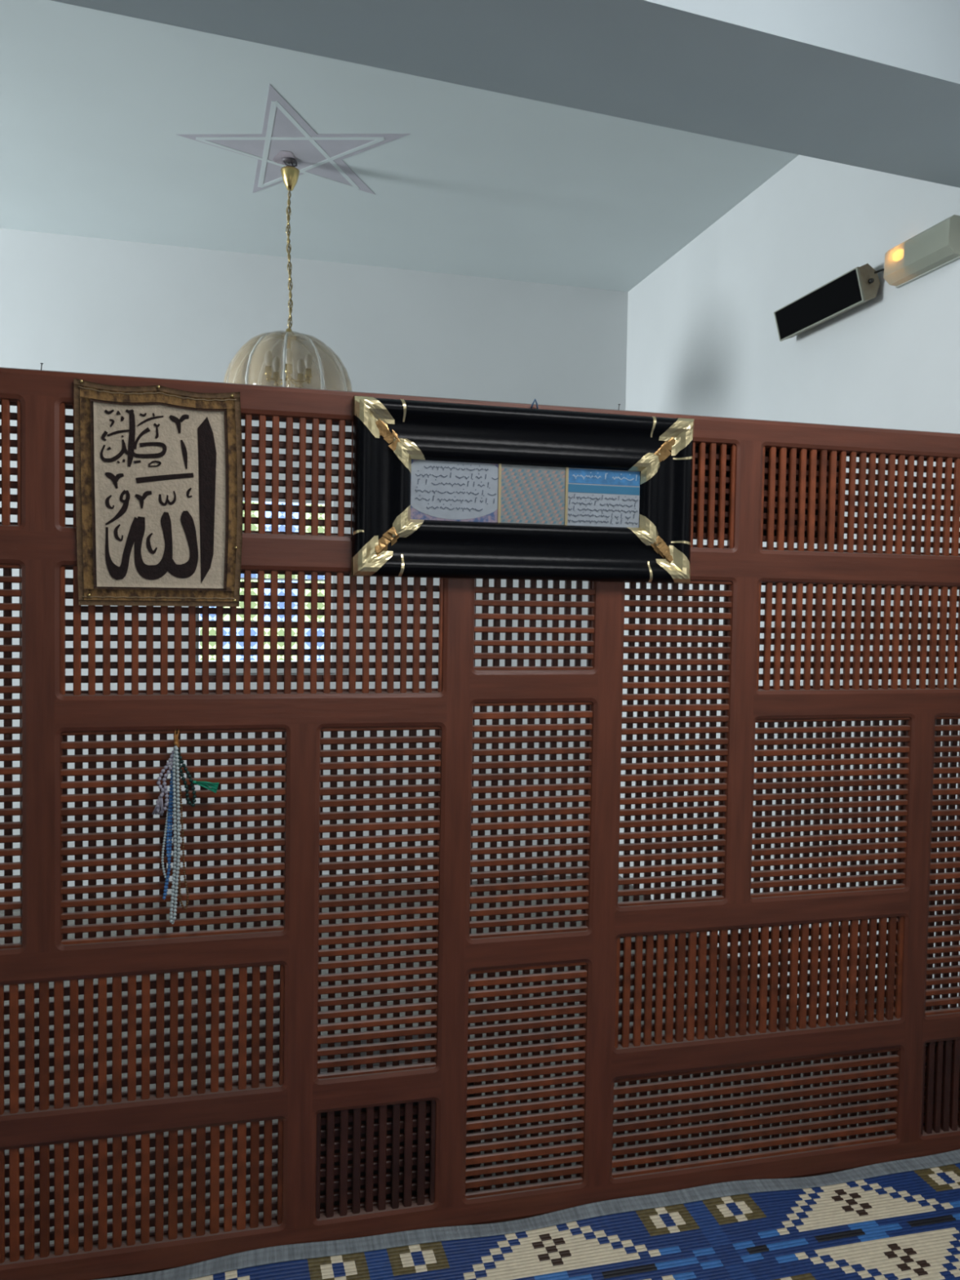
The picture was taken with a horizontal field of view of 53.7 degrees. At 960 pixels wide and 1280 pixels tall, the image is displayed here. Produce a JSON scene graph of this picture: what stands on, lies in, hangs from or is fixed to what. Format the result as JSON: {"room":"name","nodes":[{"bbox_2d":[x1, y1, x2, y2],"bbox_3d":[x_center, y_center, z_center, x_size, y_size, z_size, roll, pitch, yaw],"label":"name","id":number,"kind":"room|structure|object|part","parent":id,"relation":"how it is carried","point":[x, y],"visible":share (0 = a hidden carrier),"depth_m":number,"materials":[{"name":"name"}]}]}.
{"room":"mosque","nodes":[
{"label":"mosque","id":0,"kind":"room"},
{"bbox_2d":[0,227,627,888],"bbox_3d":[-3.153,-0.366,4.955,8.268,3.590,0.160,0,2,-14],"label":"wall","id":1,"kind":"structure","parent":0,"point":[68,303],"depth_m":5.37,"materials":[{"name":"paint"}]},
{"bbox_2d":[195,497,335,673],"bbox_3d":[-1.224,-0.316,5.375,0.805,1.000,0.120,0,2,-14],"label":"window","id":2,"kind":"structure","parent":1,"relation":"in","point":[280,500],"depth_m":5.38,"materials":[{"name":"grey paint"}]},
{"bbox_3d":[-1.227,0.169,5.374,0.805,0.030,0.080,0,2,-14],"label":"sill","id":3,"kind":"part","parent":2,"relation":"part of","materials":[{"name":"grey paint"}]},
{"bbox_2d":[0,861,582,902],"bbox_3d":[-3.161,1.386,4.939,8.268,0.090,0.012,0,2,-14],"label":"baseboard","id":4,"kind":"structure","parent":1,"relation":"attached to","point":[237,887],"depth_m":5.49,"materials":[{"name":"grey"}]},
{"bbox_2d":[0,0,799,292],"bbox_3d":[-2.297,-2.068,1.559,8.468,0.100,6.900,0,2,-14],"label":"ceiling","id":5,"kind":"structure","parent":0,"point":[95,104],"depth_m":4.16,"materials":[{"name":"paint"}]},
{"bbox_2d":[226,157,346,391],"bbox_3d":[-0.837,-1.559,4.161,0.562,1.064,0.558,0,2,-14],"label":"pendant lamp","id":6,"kind":"object","parent":5,"relation":"hanging from","point":[290,174],"visible":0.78,"depth_m":4.14,"materials":[{"name":"gold metal"}]},
{"bbox_3d":[-0.920,-1.223,4.129,0.036,0.073,0.036,0,2,-14],"label":"bulb","id":7,"kind":"part","parent":6,"relation":"part of","materials":[{"name":"grey glass"}]},
{"bbox_3d":[-0.892,-1.158,4.148,0.104,0.068,0.037,0,3,-29],"label":"lamp arm","id":8,"kind":"part","parent":6,"relation":"part of","materials":[{"name":"gold metal"}]},
{"bbox_3d":[-0.908,-1.226,4.234,0.036,0.073,0.036,0,2,-14],"label":"bulb","id":9,"kind":"part","parent":6,"relation":"part of","materials":[{"name":"grey glass"}]},
{"bbox_3d":[-0.881,-1.161,4.219,0.103,0.068,0.037,2,3,32],"label":"lamp arm","id":10,"kind":"part","parent":6,"relation":"part of","materials":[{"name":"gold metal"}]},
{"bbox_3d":[-0.842,-1.237,4.173,0.072,0.265,0.072,0,2,-14],"label":"stem","id":11,"kind":"part","parent":6,"relation":"part of","materials":[{"name":"gold metal"}]},
{"bbox_3d":[-0.833,-1.156,4.120,0.038,0.068,0.105,0,2,-14],"label":"lamp arm","id":12,"kind":"part","parent":6,"relation":"part of","materials":[{"name":"gold metal"}]},
{"bbox_3d":[-0.835,-1.652,4.157,0.027,0.638,0.016,0,2,-14],"label":"cord","id":13,"kind":"part","parent":6,"relation":"part of","materials":[{"name":"gold metal"}]},
{"bbox_3d":[-0.835,-1.634,4.158,0.025,0.608,0.024,2,3,31],"label":"chain","id":14,"kind":"part","parent":6,"relation":"part of","materials":[{"name":"gold metal"}]},
{"bbox_3d":[-0.824,-1.220,4.085,0.036,0.073,0.036,0,2,-14],"label":"bulb","id":15,"kind":"part","parent":6,"relation":"part of","materials":[{"name":"grey glass"}]},
{"bbox_3d":[-0.823,-1.160,4.229,0.037,0.068,0.104,2,3,31],"label":"lamp arm","id":16,"kind":"part","parent":6,"relation":"part of","materials":[{"name":"gold metal"}]},
{"bbox_3d":[-0.805,-1.226,4.255,0.036,0.073,0.036,0,2,-14],"label":"bulb","id":17,"kind":"part","parent":6,"relation":"part of","materials":[{"name":"grey glass"}]},
{"bbox_3d":[-0.787,-1.157,4.167,0.104,0.068,0.037,1,2,1],"label":"lamp arm","id":18,"kind":"part","parent":6,"relation":"part of","materials":[{"name":"gold metal"}]},
{"bbox_3d":[-0.752,-1.221,4.163,0.036,0.073,0.036,0,2,-14],"label":"bulb","id":19,"kind":"part","parent":6,"relation":"part of","materials":[{"name":"grey glass"}]},
{"bbox_2d":[177,84,409,195],"bbox_3d":[-0.804,-2.088,4.037,0.935,0.003,0.989,0,2,-14],"label":"star","id":20,"kind":"object","parent":5,"relation":"attached to","point":[285,133],"visible":0.97,"depth_m":4.01,"materials":[{"name":"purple paint"}]},
{"bbox_2d":[471,875,808,1222],"bbox_3d":[-2.356,1.619,1.700,8.468,0.100,6.900,0,2,-14],"label":"floor","id":21,"kind":"structure","parent":0,"point":[620,877],"depth_m":5.70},
{"bbox_2d":[0,875,876,1250],"bbox_3d":[-2.659,1.492,3.481,7.940,0.008,3.000,0,2,-14],"label":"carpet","id":22,"kind":"object","parent":21,"relation":"on","point":[15,912],"visible":0.07,"depth_m":3.77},
{"bbox_2d":[320,1033,474,1207],"bbox_3d":[-0.297,1.367,2.691,0.520,0.377,0.330,0,2,-14],"label":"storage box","id":23,"kind":"object","parent":22,"relation":"on","point":[414,1037],"visible":0.11,"depth_m":2.56,"materials":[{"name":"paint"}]},
{"bbox_3d":[-0.294,1.191,2.684,0.520,0.025,0.330,0,2,-14],"label":"box lid","id":24,"kind":"part","parent":23,"relation":"part of","materials":[{"name":"brown wood"}]},
{"bbox_2d":[846,997,959,1133],"bbox_3d":[1.399,1.388,3.093,0.285,0.357,0.290,0,2,-14],"label":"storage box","id":25,"kind":"object","parent":22,"relation":"on","point":[875,999],"visible":0.02,"depth_m":3.00,"materials":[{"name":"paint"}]},
{"bbox_3d":[1.401,1.222,3.087,0.285,0.025,0.290,0,2,-14],"label":"box lid","id":26,"kind":"part","parent":25,"relation":"part of","materials":[{"name":"brown wood"}]},
{"bbox_2d":[0,367,959,1279],"bbox_3d":[-0.282,0.473,2.451,3.882,2.197,0.050,0,2,-14],"label":"lattice screen","id":27,"kind":"object","parent":21,"relation":"on","point":[41,544],"visible":0.92,"depth_m":2.51,"materials":[{"name":"brown wood"}]},
{"bbox_3d":[-1.302,-0.412,2.157,0.501,0.309,0.031,0,2,-14],"label":"lattice panel","id":28,"kind":"part","parent":27,"relation":"part of","materials":[{"name":"brown wood"}]},
{"bbox_3d":[-1.313,0.274,2.184,0.501,0.923,0.031,0,2,-14],"label":"lattice panel","id":29,"kind":"part","parent":27,"relation":"part of","materials":[{"name":"brown wood"}]},
{"bbox_3d":[-1.036,1.349,2.298,1.109,0.295,0.030,0,2,-14],"label":"lattice panel","id":30,"kind":"part","parent":27,"relation":"part of","materials":[{"name":"brown wood"}]},
{"bbox_3d":[-1.029,0.969,2.284,1.109,0.331,0.030,0,2,-14],"label":"lattice panel","id":31,"kind":"part","parent":27,"relation":"part of","materials":[{"name":"brown wood"}]},
{"bbox_3d":[-1.033,1.168,2.294,1.113,0.096,0.050,0,2,-14],"label":"rail","id":32,"kind":"part","parent":27,"relation":"part of","materials":[{"name":"brown wood"}]},
{"bbox_3d":[-1.027,0.770,2.278,1.113,0.096,0.050,0,2,-14],"label":"rail","id":33,"kind":"part","parent":27,"relation":"part of","materials":[{"name":"brown wood"}]},
{"bbox_2d":[73,377,243,606],"bbox_3d":[-0.762,-0.344,2.260,0.382,0.527,0.012,0,2,-14],"label":"framed picture","id":34,"kind":"object","parent":27,"relation":"hanging from","point":[159,481],"depth_m":2.26,"materials":[{"name":"beige fabric"}]},
{"bbox_3d":[-0.761,-0.342,2.264,0.300,0.434,0.006,0,2,-14],"label":"cloth panel","id":35,"kind":"part","parent":34,"relation":"part of","materials":[{"name":"beige fabric"}]},
{"bbox_3d":[-0.747,0.474,2.334,0.542,0.530,0.031,0,2,-14],"label":"lattice panel","id":36,"kind":"part","parent":27,"relation":"part of","materials":[{"name":"brown wood"}]},
{"bbox_2d":[173,728,179,746],"bbox_3d":[-0.734,0.237,2.297,0.014,0.046,0.040,0,2,-14],"label":"peg","id":37,"kind":"object","parent":27,"relation":"attached to","point":[176,731],"visible":1,"depth_m":2.29,"materials":[{"name":"brown wood"}]},
{"bbox_2d":[151,750,174,815],"bbox_3d":[-0.761,0.344,2.284,0.054,0.157,0.014,0,2,-14],"label":"beads","id":38,"kind":"object","parent":37,"relation":"hanging from","point":[159,802],"visible":1,"depth_m":2.28},
{"bbox_2d":[160,749,174,879],"bbox_3d":[-0.751,0.420,2.294,0.037,0.331,0.011,1,2,3],"label":"beads","id":39,"kind":"object","parent":37,"relation":"hanging from","point":[167,811],"visible":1,"depth_m":2.29},
{"bbox_2d":[162,753,175,899],"bbox_3d":[-0.749,0.443,2.294,0.034,0.377,0.012,1,2,-1],"label":"beads","id":40,"kind":"object","parent":37,"relation":"hanging from","point":[170,827],"visible":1,"depth_m":2.29},
{"bbox_3d":[-0.749,0.445,2.294,0.029,0.373,0.006,1,2,-1],"label":"cord","id":41,"kind":"part","parent":40,"relation":"part of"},
{"bbox_2d":[168,745,180,924],"bbox_3d":[-0.736,0.472,2.291,0.026,0.435,0.013,1,2,-3],"label":"beads","id":42,"kind":"object","parent":37,"relation":"hanging from","point":[175,764],"visible":1,"depth_m":2.29},
{"bbox_2d":[177,773,188,910],"bbox_3d":[-0.721,0.488,2.306,0.026,0.341,0.006,0,2,-14],"label":"beads","id":43,"kind":"object","parent":37,"relation":"hanging from","point":[180,785],"visible":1,"depth_m":2.31},
{"bbox_2d":[177,749,218,807],"bbox_3d":[-0.685,0.333,2.300,0.104,0.145,0.015,1,2,-8],"label":"beads","id":44,"kind":"object","parent":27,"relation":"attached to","point":[214,786],"visible":1,"depth_m":2.30,"materials":[{"name":"teal"}]},
{"bbox_3d":[-0.540,-0.407,2.347,0.938,0.309,0.031,0,2,-14],"label":"lattice panel","id":45,"kind":"part","parent":27,"relation":"part of","materials":[{"name":"brown wood"}]},
{"bbox_3d":[-0.550,0.176,2.372,0.942,0.097,0.050,0,2,-14],"label":"rail","id":46,"kind":"part","parent":27,"relation":"part of","materials":[{"name":"brown wood"}]},
{"bbox_3d":[-0.546,-0.020,2.362,0.938,0.325,0.031,0,2,-14],"label":"lattice panel","id":47,"kind":"part","parent":27,"relation":"part of","materials":[{"name":"brown wood"}]},
{"bbox_3d":[-0.273,1.352,2.488,0.330,0.299,0.031,0,2,-14],"label":"lattice panel","id":48,"kind":"part","parent":27,"relation":"part of","materials":[{"name":"brown wood"}]},
{"bbox_3d":[-0.271,1.168,2.483,0.334,0.098,0.050,0,2,-14],"label":"rail","id":49,"kind":"part","parent":27,"relation":"part of","materials":[{"name":"brown wood"}]},
{"bbox_3d":[-0.263,0.673,2.462,0.330,0.922,0.030,0,2,-14],"label":"lattice panel","id":50,"kind":"part","parent":27,"relation":"part of","materials":[{"name":"brown wood"}]},
{"bbox_3d":[-0.299,1.529,2.491,3.882,0.085,0.050,0,2,-14],"label":"rail","id":51,"kind":"part","parent":27,"relation":"part of","materials":[{"name":"brown wood"}]},
{"bbox_3d":[-0.242,-0.216,2.432,3.822,0.100,0.050,0,2,-14],"label":"rail","id":52,"kind":"part","parent":27,"relation":"part of","materials":[{"name":"brown wood"}]},
{"bbox_3d":[-0.265,-0.585,2.410,3.882,0.079,0.050,0,2,-14],"label":"rail","id":53,"kind":"part","parent":27,"relation":"part of","materials":[{"name":"brown wood"}]},
{"bbox_3d":[0.123,1.186,2.580,0.352,0.636,0.030,0,2,-14],"label":"lattice panel","id":54,"kind":"part","parent":27,"relation":"part of","materials":[{"name":"brown wood"}]},
{"bbox_3d":[0.129,0.834,2.568,0.356,0.097,0.050,0,2,-14],"label":"rail","id":55,"kind":"part","parent":27,"relation":"part of","materials":[{"name":"brown wood"}]},
{"bbox_3d":[0.135,0.478,2.553,0.352,0.645,0.030,0,2,-14],"label":"lattice panel","id":56,"kind":"part","parent":27,"relation":"part of","materials":[{"name":"brown wood"}]},
{"bbox_3d":[0.140,0.122,2.541,0.356,0.096,0.050,0,2,-14],"label":"rail","id":57,"kind":"part","parent":27,"relation":"part of","materials":[{"name":"brown wood"}]},
{"bbox_3d":[0.143,-0.044,2.533,0.352,0.267,0.031,0,2,-14],"label":"lattice panel","id":58,"kind":"part","parent":27,"relation":"part of","materials":[{"name":"brown wood"}]},
{"bbox_3d":[0.538,0.284,2.645,0.341,0.919,0.030,0,2,-14],"label":"lattice panel","id":59,"kind":"part","parent":27,"relation":"part of","materials":[{"name":"brown wood"}]},
{"bbox_3d":[0.346,-0.402,2.568,0.759,0.309,0.031,0,2,-14],"label":"lattice panel","id":60,"kind":"part","parent":27,"relation":"part of","materials":[{"name":"brown wood"}]},
{"bbox_3d":[0.809,1.359,2.758,0.935,0.299,0.031,0,2,-14],"label":"lattice panel","id":61,"kind":"part","parent":27,"relation":"part of","materials":[{"name":"brown wood"}]},
{"bbox_3d":[0.812,1.175,2.752,0.939,0.097,0.050,0,2,-14],"label":"rail","id":62,"kind":"part","parent":27,"relation":"part of","materials":[{"name":"brown wood"}]},
{"bbox_3d":[0.815,0.976,2.743,0.935,0.331,0.030,0,2,-14],"label":"lattice panel","id":63,"kind":"part","parent":27,"relation":"part of","materials":[{"name":"brown wood"}]},
{"bbox_3d":[0.818,0.778,2.737,0.939,0.095,0.050,0,2,-14],"label":"rail","id":64,"kind":"part","parent":27,"relation":"part of","materials":[{"name":"brown wood"}]},
{"bbox_2d":[693,447,839,540],"bbox_3d":[0.520,-0.430,2.654,1.085,0.288,0.029,0,2,-14],"label":"board","id":65,"kind":"object","parent":27,"relation":"attached to","point":[707,449],"visible":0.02,"depth_m":2.72,"materials":[{"name":"brown wood"}]},
{"bbox_3d":[1.020,0.481,2.773,0.530,0.530,0.030,0,2,-14],"label":"lattice panel","id":66,"kind":"part","parent":27,"relation":"part of","materials":[{"name":"brown wood"}]},
{"bbox_3d":[1.155,0.185,2.796,0.805,0.093,0.050,0,2,-14],"label":"rail","id":67,"kind":"part","parent":27,"relation":"part of","materials":[{"name":"brown wood"}]},
{"bbox_3d":[1.159,-0.009,2.786,0.801,0.325,0.030,0,2,-14],"label":"lattice panel","id":68,"kind":"part","parent":27,"relation":"part of","materials":[{"name":"brown wood"}]},
{"bbox_3d":[1.165,-0.397,2.771,0.801,0.309,0.031,0,2,-14],"label":"lattice panel","id":69,"kind":"part","parent":27,"relation":"part of","materials":[{"name":"brown wood"}]},
{"bbox_3d":[1.426,1.360,2.911,0.206,0.304,0.030,0,2,-14],"label":"lattice panel","id":70,"kind":"part","parent":27,"relation":"part of","materials":[{"name":"brown wood"}]},
{"bbox_3d":[1.428,1.176,2.906,0.210,0.094,0.050,0,2,-14],"label":"rail","id":71,"kind":"part","parent":27,"relation":"part of","materials":[{"name":"brown wood"}]},
{"bbox_3d":[1.437,0.681,2.885,0.206,0.925,0.031,0,2,-14],"label":"lattice panel","id":72,"kind":"part","parent":27,"relation":"part of","materials":[{"name":"brown wood"}]},
{"bbox_3d":[0.375,-0.624,2.553,0.007,0.022,0.007,0,2,-14],"label":"nail","id":73,"kind":"object","parent":27,"relation":"attached to","visible":0},
{"bbox_2d":[351,395,694,583],"bbox_3d":[0.131,-0.392,2.465,0.919,0.472,0.046,0,2,-14],"label":"framed picture","id":74,"kind":"object","parent":73,"relation":"hanging from","point":[441,490],"visible":1,"depth_m":2.46,"materials":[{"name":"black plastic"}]},
{"bbox_3d":[-0.243,-0.382,2.376,0.146,0.443,0.040,0,2,-14],"label":"frame moulding","id":75,"kind":"part","parent":74,"relation":"part of","materials":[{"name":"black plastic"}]},
{"bbox_3d":[0.128,-0.231,2.474,0.916,0.146,0.040,0,2,-14],"label":"frame moulding","id":76,"kind":"part","parent":74,"relation":"part of","materials":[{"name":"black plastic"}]},
{"bbox_3d":[0.133,-0.528,2.463,0.916,0.146,0.040,0,2,-14],"label":"frame moulding","id":77,"kind":"part","parent":74,"relation":"part of","materials":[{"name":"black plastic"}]},
{"bbox_3d":[0.504,-0.377,2.562,0.146,0.443,0.040,0,2,-14],"label":"frame moulding","id":78,"kind":"part","parent":74,"relation":"part of","materials":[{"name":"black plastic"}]},
{"bbox_2d":[93,1149,959,1279],"bbox_3d":[-0.337,1.594,1.402,4.454,0.032,2.046,0,2,-14],"label":"floor mat","id":79,"kind":"object","parent":21,"relation":"on","point":[897,1220],"visible":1,"depth_m":2.48,"materials":[{"name":"fabric"}]},
{"bbox_2d":[618,155,959,1018],"bbox_3d":[1.743,-0.199,2.642,0.120,3.590,6.900,0,2,-14],"label":"wall","id":80,"kind":"structure","parent":0,"point":[703,339],"depth_m":3.98,"materials":[{"name":"paint"}]},
{"bbox_2d":[50,0,959,187],"bbox_3d":[-2.289,-1.748,1.494,8.366,0.534,0.579,0,2,-20],"label":"beam","id":81,"kind":"structure","parent":80,"relation":"attached to","point":[874,85],"depth_m":2.41,"materials":[{"name":"paint"}]},
{"bbox_2d":[773,263,884,341],"bbox_3d":[1.364,-1.319,3.720,0.112,0.139,0.607,0,2,-14],"label":"wall speaker","id":82,"kind":"object","parent":80,"relation":"attached to","point":[858,286],"visible":0.92,"depth_m":3.66,"materials":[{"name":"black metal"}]},
{"bbox_2d":[883,214,959,288],"bbox_3d":[1.508,-1.318,3.227,0.068,0.130,0.330,0,2,-14],"label":"emergency light","id":83,"kind":"object","parent":80,"relation":"attached to","point":[937,246],"visible":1,"depth_m":3.19,"materials":[{"name":"grey plastic"}]},
{"bbox_3d":[1.534,-1.318,3.234,0.014,0.130,0.330,0,2,-14],"label":"plate","id":84,"kind":"part","parent":83,"relation":"part of","materials":[{"name":"grey"}]}
]}

